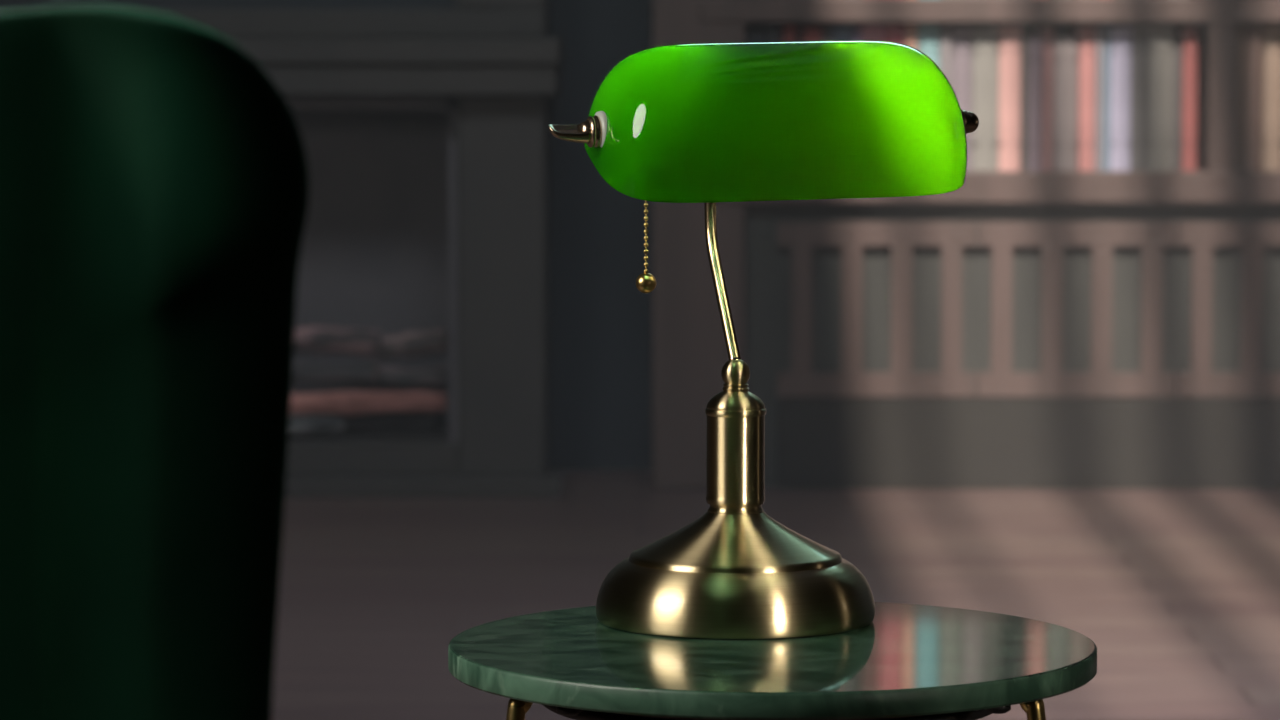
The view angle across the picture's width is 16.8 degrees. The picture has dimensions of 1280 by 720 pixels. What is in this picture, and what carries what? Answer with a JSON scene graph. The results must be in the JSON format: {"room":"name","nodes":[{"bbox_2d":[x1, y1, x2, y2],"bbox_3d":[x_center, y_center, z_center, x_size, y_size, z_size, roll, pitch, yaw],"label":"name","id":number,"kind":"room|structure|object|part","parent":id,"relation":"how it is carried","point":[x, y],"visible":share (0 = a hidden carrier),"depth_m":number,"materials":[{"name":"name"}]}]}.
{"room":"home library","nodes":[
{"label":"home library","id":0,"kind":"room"},
{"bbox_2d":[547,0,651,469],"bbox_3d":[0.300,-1.432,8.462,8.000,3.300,0.100,0,5,0],"label":"wall","id":1,"kind":"structure","parent":0,"point":[600,321],"depth_m":8.52,"materials":[{"name":"grey paint"}]},
{"bbox_2d":[272,470,1279,719],"bbox_3d":[0.300,0.712,3.017,8.000,0.100,11.300,0,5,0],"label":"floor","id":2,"kind":"structure","parent":0,"point":[1176,592],"depth_m":6.99,"materials":[{"name":"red wood"}]},
{"bbox_2d":[0,5,308,719],"bbox_3d":[-0.500,0.297,1.907,0.747,0.905,0.745,0,5,0],"label":"armchair","id":3,"kind":"object","parent":2,"relation":"on","point":[154,175],"visible":1,"depth_m":1.59,"materials":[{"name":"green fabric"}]},
{"bbox_2d":[0,0,562,496],"bbox_3d":[-0.959,-0.970,8.209,1.625,2.420,0.480,0,5,0],"label":"fireplace","id":4,"kind":"object","parent":2,"relation":"on","point":[423,124],"visible":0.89,"depth_m":8.15,"materials":[{"name":"grey stone"}]},
{"bbox_3d":[-0.954,-1.372,8.307,1.216,1.395,0.220,0,5,0],"label":"overmantel panel","id":5,"kind":"part","parent":4,"relation":"part of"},
{"bbox_3d":[-0.954,-1.400,8.249,1.553,1.569,0.330,0,5,0],"label":"overmantel frame","id":6,"kind":"part","parent":4,"relation":"part of","materials":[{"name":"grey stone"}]},
{"bbox_2d":[289,415,344,433],"bbox_3d":[-0.741,0.123,8.239,0.360,0.040,0.040,0,5,0],"label":"log","id":7,"kind":"object","parent":4,"relation":"in","point":[326,423],"visible":0.31,"depth_m":8.22,"materials":[{"name":"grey wood"}]},
{"bbox_2d":[290,391,446,415],"bbox_3d":[-0.552,0.082,8.285,0.366,0.049,0.048,0,5,-4],"label":"log","id":8,"kind":"object","parent":7,"relation":"on","point":[347,403],"visible":0.84,"depth_m":8.27,"materials":[{"name":"brown wood"}]},
{"bbox_2d":[292,360,377,384],"bbox_3d":[-0.674,0.027,8.302,0.342,0.055,0.052,0,5,4],"label":"log","id":9,"kind":"object","parent":8,"relation":"on","point":[359,372],"visible":0.52,"depth_m":8.28,"materials":[{"name":"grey wood"}]},
{"bbox_2d":[294,326,380,358],"bbox_3d":[-0.633,-0.033,8.324,0.273,0.064,0.058,-1,5,-8],"label":"log","id":10,"kind":"object","parent":9,"relation":"on","point":[363,343],"visible":0.59,"depth_m":8.31,"materials":[{"name":"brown wood"}]},
{"bbox_2d":[313,413,434,430],"bbox_3d":[-0.595,0.117,8.335,0.400,0.040,0.039,0,5,0],"label":"log","id":11,"kind":"object","parent":4,"relation":"in","point":[394,420],"visible":0.49,"depth_m":8.32,"materials":[{"name":"brown wood"}]},
{"bbox_2d":[356,364,443,387],"bbox_3d":[-0.463,0.028,8.372,0.171,0.053,0.047,0,5,-4],"label":"log","id":12,"kind":"object","parent":4,"relation":"in","point":[388,376],"visible":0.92,"depth_m":8.36,"materials":[{"name":"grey wood"}]},
{"bbox_2d":[380,329,447,358],"bbox_3d":[-0.447,-0.031,8.383,0.152,0.060,0.052,1,5,9],"label":"log","id":13,"kind":"object","parent":12,"relation":"on","point":[411,344],"visible":0.96,"depth_m":8.36,"materials":[{"name":"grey wood"}]},
{"bbox_2d":[448,602,1096,719],"bbox_3d":[0.084,0.428,2.793,0.412,0.500,0.424,0,5,0],"label":"side table","id":14,"kind":"object","parent":2,"relation":"on","point":[912,661],"visible":0.91,"depth_m":2.67,"materials":[{"name":"green stone"}]},
{"bbox_3d":[-0.085,0.438,2.697,0.048,0.474,0.012,-2,5,-28],"label":"leg","id":15,"kind":"part","parent":14,"relation":"part of","materials":[{"name":"gold metal"}]},
{"bbox_2d":[548,40,978,638],"bbox_3d":[0.086,-0.017,2.821,0.246,0.382,0.225,1,5,18],"label":"desk lamp","id":16,"kind":"object","parent":14,"relation":"on","point":[708,124],"visible":1,"depth_m":2.77,"materials":[{"name":"green glass"}]},
{"bbox_3d":[-0.044,-0.145,2.754,0.029,0.020,0.020,-1,5,-17],"label":"thumb knob","id":17,"kind":"part","parent":16,"relation":"part of","materials":[{"name":"brown metal"}]},
{"bbox_2d":[595,111,606,146],"bbox_3d":[-0.023,-0.145,2.761,0.010,0.026,0.026,-1,5,-17],"label":"washer","id":18,"kind":"object","parent":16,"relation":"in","point":[600,116],"depth_m":2.75,"materials":[{"name":"white ceramic"}]},
{"bbox_3d":[0.004,-0.097,2.801,0.003,0.083,0.003,0,5,0],"label":"pull chain","id":19,"kind":"part","parent":16,"relation":"part of","materials":[{"name":"gold metal"}]},
{"bbox_3d":[0.063,0.058,2.856,0.041,0.086,0.041,0,5,0],"label":"stem","id":20,"kind":"part","parent":16,"relation":"part of","materials":[{"name":"gold metal"}]},
{"bbox_3d":[0.091,-0.164,2.788,0.245,0.076,0.120,-2,29,-17],"label":"lamp shade","id":21,"kind":"part","parent":16,"relation":"part of","materials":[{"name":"green glass"}]},
{"bbox_3d":[0.214,-0.155,2.833,0.014,0.014,0.014,0,5,0],"label":"thumb knob","id":22,"kind":"part","parent":16,"relation":"part of","materials":[{"name":"brown metal"}]},
{"bbox_3d":[0.253,0.438,2.697,0.048,0.474,0.012,2,5,28],"label":"leg","id":23,"kind":"part","parent":14,"relation":"part of","materials":[{"name":"gold metal"}]},
{"bbox_2d":[651,0,1279,488],"bbox_3d":[1.259,-0.974,8.258,2.514,2.420,0.380,0,5,0],"label":"bookcase","id":24,"kind":"object","parent":2,"relation":"on","point":[1001,329],"visible":0.8,"depth_m":8.18,"materials":[{"name":"beige wood"}]},
{"bbox_2d":[746,27,763,41],"bbox_3d":[0.218,-0.499,8.264,0.029,0.271,0.190,0,5,0],"label":"book","id":25,"kind":"object","parent":24,"relation":"on","point":[753,34],"visible":0.24,"depth_m":8.16,"materials":[{"name":"paper"}]},
{"bbox_2d":[762,25,781,41],"bbox_3d":[0.251,-0.500,8.262,0.031,0.274,0.190,0,5,0],"label":"book","id":26,"kind":"object","parent":24,"relation":"on","point":[771,32],"visible":0.24,"depth_m":8.16,"materials":[{"name":"paper"}]},
{"bbox_2d":[781,26,794,40],"bbox_3d":[0.281,-0.500,8.266,0.023,0.273,0.190,0,5,0],"label":"book","id":27,"kind":"object","parent":24,"relation":"on","point":[788,32],"visible":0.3,"depth_m":8.16,"materials":[{"name":"paper"}]},
{"bbox_2d":[795,28,801,40],"bbox_3d":[0.300,-0.498,8.268,0.012,0.269,0.190,0,5,0],"label":"book","id":28,"kind":"object","parent":24,"relation":"on","point":[798,31],"visible":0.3,"depth_m":8.16,"materials":[{"name":"paper"}]},
{"bbox_2d":[802,28,820,40],"bbox_3d":[0.325,-0.498,8.267,0.033,0.268,0.190,0,5,0],"label":"book","id":29,"kind":"object","parent":24,"relation":"on","point":[808,34],"visible":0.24,"depth_m":8.16,"materials":[{"name":"paper"}]},
{"bbox_2d":[821,28,831,40],"bbox_3d":[0.352,-0.497,8.263,0.020,0.269,0.190,0,5,0],"label":"book","id":30,"kind":"object","parent":24,"relation":"on","point":[826,33],"visible":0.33,"depth_m":8.16,"materials":[{"name":"paper"}]},
{"bbox_2d":[829,26,851,39],"bbox_3d":[0.381,-0.500,8.271,0.036,0.272,0.190,0,5,0],"label":"book","id":31,"kind":"object","parent":24,"relation":"on","point":[838,32],"visible":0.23,"depth_m":8.17,"materials":[{"name":"paper"}]},
{"bbox_2d":[852,27,860,39],"bbox_3d":[0.408,-0.498,8.264,0.016,0.269,0.190,0,5,0],"label":"book","id":32,"kind":"object","parent":24,"relation":"on","point":[856,32],"visible":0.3,"depth_m":8.16,"materials":[{"name":"paper"}]},
{"bbox_2d":[857,25,882,40],"bbox_3d":[0.438,-0.501,8.273,0.040,0.273,0.190,0,5,0],"label":"book","id":33,"kind":"object","parent":24,"relation":"on","point":[867,32],"visible":0.24,"depth_m":8.17,"materials":[{"name":"paper"}]},
{"bbox_3d":[0.446,-0.096,8.193,0.369,0.302,0.008,0,5,0],"label":"door panel","id":34,"kind":"part","parent":24,"relation":"part of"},
{"bbox_3d":[0.446,-0.096,8.180,0.373,0.330,0.022,0,5,0],"label":"door","id":35,"kind":"part","parent":24,"relation":"part of","materials":[{"name":"beige wood"}]},
{"bbox_2d":[883,25,903,43],"bbox_3d":[0.478,-0.500,8.266,0.038,0.273,0.190,0,5,0],"label":"book","id":36,"kind":"object","parent":24,"relation":"on","point":[890,33],"visible":0.22,"depth_m":8.16,"materials":[{"name":"paper"}]},
{"bbox_2d":[899,24,916,48],"bbox_3d":[0.510,-0.501,8.262,0.023,0.276,0.190,0,5,0],"label":"book","id":37,"kind":"object","parent":24,"relation":"on","point":[910,30],"visible":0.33,"depth_m":8.16,"materials":[{"name":"paper"}]},
{"bbox_2d":[917,24,938,66],"bbox_3d":[0.543,-0.501,8.265,0.040,0.275,0.190,0,5,0],"label":"book","id":38,"kind":"object","parent":24,"relation":"on","point":[927,35],"visible":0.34,"depth_m":8.16,"materials":[{"name":"paper"}]},
{"bbox_2d":[939,27,951,85],"bbox_3d":[0.576,-0.498,8.263,0.023,0.269,0.190,0,5,0],"label":"book","id":39,"kind":"object","parent":24,"relation":"on","point":[945,34],"visible":0.3,"depth_m":8.16,"materials":[{"name":"paper"}]},
{"bbox_2d":[947,27,971,170],"bbox_3d":[0.607,-0.499,8.271,0.036,0.271,0.190,0,5,0],"label":"book","id":40,"kind":"object","parent":24,"relation":"on","point":[961,36],"visible":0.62,"depth_m":8.18,"materials":[{"name":"paper"}]},
{"bbox_2d":[971,27,998,170],"bbox_3d":[0.651,-0.498,8.269,0.050,0.270,0.190,0,5,0],"label":"book","id":41,"kind":"object","parent":24,"relation":"on","point":[985,41],"visible":0.89,"depth_m":8.18,"materials":[{"name":"paper"}]},
{"bbox_3d":[1.221,-0.668,8.285,2.216,0.045,0.336,0,5,0],"label":"shelf","id":42,"kind":"part","parent":24,"relation":"part of","materials":[{"name":"beige wood"}]},
{"bbox_3d":[1.221,-0.337,8.312,2.216,0.058,0.336,0,5,0],"label":"shelf","id":43,"kind":"part","parent":24,"relation":"part of","materials":[{"name":"beige wood"}]},
{"bbox_2d":[992,25,1020,170],"bbox_3d":[0.697,-0.500,8.266,0.040,0.274,0.190,0,5,0],"label":"book","id":44,"kind":"object","parent":24,"relation":"on","point":[1009,108],"visible":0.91,"depth_m":8.17,"materials":[{"name":"paper"}]},
{"bbox_3d":[1.221,-0.953,8.436,2.216,2.350,0.030,0,5,0],"label":"panel","id":45,"kind":"part","parent":24,"relation":"part of","materials":[{"name":"wood"}]},
{"bbox_2d":[1020,26,1027,170],"bbox_3d":[0.724,-0.499,8.262,0.012,0.273,0.190,0,5,0],"label":"book","id":46,"kind":"object","parent":24,"relation":"on","point":[1024,29],"visible":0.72,"depth_m":8.17,"materials":[{"name":"paper"}]},
{"bbox_2d":[1027,36,1041,170],"bbox_3d":[0.744,-0.489,8.263,0.025,0.253,0.190,0,5,0],"label":"book","id":47,"kind":"object","parent":24,"relation":"on","point":[1034,42],"visible":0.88,"depth_m":8.17,"materials":[{"name":"paper"}]},
{"bbox_2d":[1034,27,1053,170],"bbox_3d":[0.768,-0.499,8.270,0.021,0.270,0.190,0,5,0],"label":"book","id":48,"kind":"object","parent":24,"relation":"on","point":[1047,33],"visible":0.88,"depth_m":8.18,"materials":[{"name":"paper"}]},
{"bbox_2d":[1053,36,1077,170],"bbox_3d":[0.802,-0.490,8.268,0.044,0.253,0.190,0,5,0],"label":"book","id":49,"kind":"object","parent":24,"relation":"on","point":[1065,77],"visible":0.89,"depth_m":8.18,"materials":[{"name":"paper"}]},
{"bbox_3d":[0.822,-0.096,8.193,0.369,0.302,0.008,0,5,0],"label":"door panel","id":50,"kind":"part","parent":24,"relation":"part of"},
{"bbox_3d":[0.822,-0.096,8.180,0.373,0.330,0.022,0,5,0],"label":"door","id":51,"kind":"part","parent":24,"relation":"part of","materials":[{"name":"beige wood"}]},
{"bbox_2d":[1070,27,1094,170],"bbox_3d":[0.842,-0.499,8.269,0.029,0.271,0.190,0,5,0],"label":"book","id":52,"kind":"object","parent":24,"relation":"on","point":[1086,35],"visible":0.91,"depth_m":8.18,"materials":[{"name":"paper"}]},
{"bbox_2d":[1086,26,1103,170],"bbox_3d":[0.865,-0.499,8.265,0.016,0.272,0.190,0,5,0],"label":"book","id":53,"kind":"object","parent":24,"relation":"on","point":[1099,30],"visible":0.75,"depth_m":8.17,"materials":[{"name":"paper"}]},
{"bbox_2d":[1094,25,1110,170],"bbox_3d":[0.880,-0.501,8.270,0.012,0.275,0.190,0,5,0],"label":"book","id":54,"kind":"object","parent":24,"relation":"on","point":[1107,28],"visible":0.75,"depth_m":8.18,"materials":[{"name":"paper"}]},
{"bbox_2d":[1109,27,1131,170],"bbox_3d":[0.906,-0.499,8.269,0.038,0.270,0.190,0,5,0],"label":"book","id":55,"kind":"object","parent":24,"relation":"on","point":[1121,37],"visible":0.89,"depth_m":8.18,"materials":[{"name":"paper"}]},
{"bbox_2d":[1121,26,1148,170],"bbox_3d":[0.942,-0.500,8.272,0.031,0.272,0.190,0,5,0],"label":"book","id":56,"kind":"object","parent":24,"relation":"on","point":[1139,61],"visible":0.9,"depth_m":8.18,"materials":[{"name":"paper"}]},
{"bbox_2d":[1138,25,1172,170],"bbox_3d":[0.981,-0.500,8.265,0.044,0.274,0.190,0,5,0],"label":"book","id":57,"kind":"object","parent":24,"relation":"on","point":[1160,37],"visible":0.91,"depth_m":8.17,"materials":[{"name":"paper"}]},
{"bbox_2d":[1172,36,1181,170],"bbox_3d":[1.012,-0.490,8.274,0.018,0.253,0.190,0,5,0],"label":"book","id":58,"kind":"object","parent":24,"relation":"on","point":[1177,40],"visible":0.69,"depth_m":8.18,"materials":[{"name":"paper"}]},
{"bbox_2d":[1173,28,1197,170],"bbox_3d":[1.036,-0.498,8.267,0.027,0.269,0.190,0,5,0],"label":"book","id":59,"kind":"object","parent":24,"relation":"on","point":[1189,36],"visible":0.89,"depth_m":8.18,"materials":[{"name":"paper"}]},
{"bbox_3d":[1.199,-0.096,8.180,0.373,0.330,0.022,0,5,0],"label":"door","id":60,"kind":"part","parent":24,"relation":"part of","materials":[{"name":"beige wood"}]},
{"bbox_3d":[1.199,-0.096,8.193,0.369,0.302,0.008,0,5,0],"label":"door panel","id":61,"kind":"part","parent":24,"relation":"part of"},
{"bbox_2d":[1234,25,1246,170],"bbox_3d":[1.131,-0.500,8.263,0.021,0.274,0.190,0,5,0],"label":"book","id":62,"kind":"object","parent":24,"relation":"on","point":[1241,30],"visible":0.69,"depth_m":8.17,"materials":[{"name":"paper"}]},
{"bbox_2d":[1245,26,1262,170],"bbox_3d":[1.158,-0.499,8.262,0.027,0.272,0.190,0,5,0],"label":"book","id":63,"kind":"object","parent":24,"relation":"on","point":[1254,70],"visible":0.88,"depth_m":8.17,"materials":[{"name":"paper"}]},
{"bbox_2d":[1250,25,1279,170],"bbox_3d":[1.192,-0.501,8.271,0.034,0.274,0.190,0,5,0],"label":"book","id":64,"kind":"object","parent":24,"relation":"on","point":[1270,161],"visible":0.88,"depth_m":8.18,"materials":[{"name":"paper"}]}
]}

